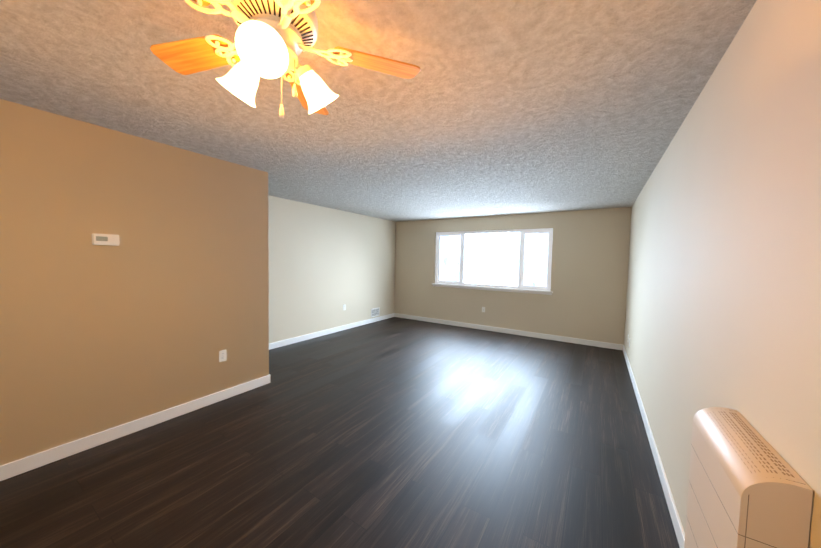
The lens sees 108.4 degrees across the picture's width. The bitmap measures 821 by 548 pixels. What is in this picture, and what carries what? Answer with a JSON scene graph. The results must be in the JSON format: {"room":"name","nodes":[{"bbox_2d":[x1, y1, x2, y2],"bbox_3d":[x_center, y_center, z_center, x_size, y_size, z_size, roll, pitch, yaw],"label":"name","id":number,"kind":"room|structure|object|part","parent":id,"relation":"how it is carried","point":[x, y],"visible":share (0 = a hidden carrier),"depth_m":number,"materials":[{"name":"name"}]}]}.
{"room":"empty living room","nodes":[
{"label":"empty living room","id":0,"kind":"room"},
{"bbox_2d":[0,99,268,465],"bbox_3d":[-3.169,0.091,2.238,1.312,2.440,3.638,3,3,32],"label":"wall","id":1,"kind":"structure","parent":0,"point":[161,305],"depth_m":2.34,"materials":[{"name":"beige paint"}]},
{"bbox_2d":[92,233,119,245],"bbox_3d":[-2.336,-0.264,2.271,0.029,0.086,0.150,3,3,32],"label":"thermostat","id":2,"kind":"object","parent":1,"relation":"attached to","point":[106,239],"visible":1,"depth_m":2.26,"materials":[{"name":"white plastic"}]},
{"bbox_2d":[0,375,270,480],"bbox_3d":[-2.629,1.288,1.948,0.014,0.100,3.652,3,3,32],"label":"baseboard","id":3,"kind":"structure","parent":1,"relation":"attached to","point":[25,464],"depth_m":2.37,"materials":[{"name":"white wood"}]},
{"bbox_2d":[219,350,226,361],"bbox_3d":[-1.925,0.839,3.034,0.007,0.115,0.070,3,3,32],"label":"outlet","id":4,"kind":"object","parent":1,"relation":"attached to","point":[222,355],"visible":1,"depth_m":3.03,"materials":[{"name":"white plastic"}]},
{"bbox_2d":[268,195,395,342],"bbox_3d":[-1.536,-0.055,5.917,0.140,2.440,4.333,3,3,32],"label":"wall","id":5,"kind":"structure","parent":0,"point":[326,264],"depth_m":5.62,"materials":[{"name":"beige paint"}]},
{"bbox_2d":[269,313,393,349],"bbox_3d":[-1.532,1.119,5.874,0.014,0.100,4.193,3,3,32],"label":"baseboard","id":6,"kind":"structure","parent":5,"relation":"attached to","point":[277,344],"depth_m":5.66,"materials":[{"name":"white wood"}]},
{"bbox_2d":[371,307,379,317],"bbox_3d":[-0.828,0.904,6.979,0.008,0.200,0.300,3,3,32],"label":"air vent","id":7,"kind":"object","parent":5,"relation":"in","point":[374,312],"visible":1,"depth_m":6.97,"materials":[{"name":"white plastic"}]},
{"bbox_2d":[0,317,679,547],"bbox_3d":[-0.472,1.378,3.060,5.106,0.100,8.111,3,3,32],"label":"floor","id":8,"kind":"structure","parent":0,"point":[395,432],"depth_m":2.15,"materials":[{"name":"brown wood"}]},
{"bbox_2d":[684,407,812,547],"bbox_3d":[0.984,0.974,0.918,0.112,0.976,0.441,3,3,32],"label":"heater","id":9,"kind":"object","parent":8,"relation":"on","point":[748,486],"visible":1,"depth_m":0.81,"materials":[{"name":"beige plastic"}]},
{"bbox_2d":[0,0,756,221],"bbox_3d":[-0.420,-1.168,2.936,5.106,0.120,8.111,3,3,32],"label":"ceiling","id":10,"kind":"structure","parent":0,"point":[499,107],"depth_m":1.72,"materials":[{"name":"white paint"}]},
{"bbox_2d":[150,0,419,117],"bbox_3d":[-0.494,-0.783,1.014,1.035,0.464,0.995,3,3,32],"label":"fan","id":11,"kind":"object","parent":10,"relation":"hanging from","point":[274,39],"visible":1,"depth_m":1.05,"materials":[{"name":"orange wood"}]},
{"bbox_3d":[-0.822,-0.842,1.138,0.337,0.006,0.136,2,-9,16],"label":"blade","id":12,"kind":"part","parent":11,"relation":"part of","materials":[{"name":"brown wood"}]},
{"bbox_3d":[-0.674,-0.819,0.737,0.136,0.006,0.337,-11,-5,33],"label":"blade","id":13,"kind":"part","parent":11,"relation":"part of","materials":[{"name":"brown wood"}]},
{"bbox_3d":[-0.630,-0.701,1.089,0.150,0.152,0.141,3,3,32],"label":"lamp shade","id":14,"kind":"part","parent":11,"relation":"part of","materials":[{"name":"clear glass"}]},
{"bbox_3d":[-0.438,-0.687,0.881,0.142,0.152,0.142,3,3,32],"label":"lamp shade","id":15,"kind":"part","parent":11,"relation":"part of","materials":[{"name":"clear glass"}]},
{"label":"blade","id":16,"kind":"part","parent":11,"relation":"part of","materials":[{"name":"brown wood"}]},
{"bbox_3d":[-0.353,-0.699,1.152,0.141,0.152,0.150,3,3,32],"label":"lamp shade","id":17,"kind":"part","parent":11,"relation":"part of","materials":[{"name":"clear glass"}]},
{"bbox_3d":[-0.131,-0.829,1.166,0.337,0.006,0.136,0,15,-20],"label":"blade","id":18,"kind":"part","parent":11,"relation":"part of","materials":[{"name":"brown wood"}]},
{"bbox_2d":[394,207,631,344],"bbox_3d":[1.683,-0.011,6.366,4.826,2.440,0.140,3,3,32],"label":"wall","id":19,"kind":"structure","parent":0,"point":[586,299],"depth_m":5.64,"materials":[{"name":"beige paint"}]},
{"bbox_2d":[432,228,552,294],"bbox_3d":[1.651,-0.294,6.338,2.600,1.281,0.155,3,3,32],"label":"window","id":20,"kind":"structure","parent":19,"relation":"in","point":[521,287],"depth_m":6.16,"materials":[{"name":"glass"}]},
{"bbox_3d":[1.620,0.311,6.338,2.600,0.072,0.087,3,3,32],"label":"stool trim","id":21,"kind":"part","parent":20,"relation":"part of","materials":[{"name":"white wood"}]},
{"bbox_2d":[394,313,622,349],"bbox_3d":[1.618,1.160,6.358,4.826,0.100,0.014,3,3,32],"label":"baseboard","id":22,"kind":"structure","parent":19,"relation":"attached to","point":[548,336],"depth_m":5.98,"materials":[{"name":"white wood"}]},
{"bbox_2d":[624,0,820,547],"bbox_3d":[1.653,0.217,1.676,0.140,2.440,8.111,3,3,32],"label":"wall","id":23,"kind":"structure","parent":0,"point":[723,304],"depth_m":1.09,"materials":[{"name":"beige paint"}]},
{"bbox_2d":[623,345,684,547],"bbox_3d":[1.564,1.382,1.774,0.014,0.100,7.831,3,3,32],"label":"baseboard","id":24,"kind":"structure","parent":23,"relation":"attached to","point":[677,523],"depth_m":2.04,"materials":[{"name":"white wood"}]},
{"label":"outside","id":25,"kind":"structure","parent":0,"visible":0},
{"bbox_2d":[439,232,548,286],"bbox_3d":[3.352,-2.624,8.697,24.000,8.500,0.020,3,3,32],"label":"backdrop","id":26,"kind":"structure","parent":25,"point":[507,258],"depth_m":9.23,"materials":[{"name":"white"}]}
]}

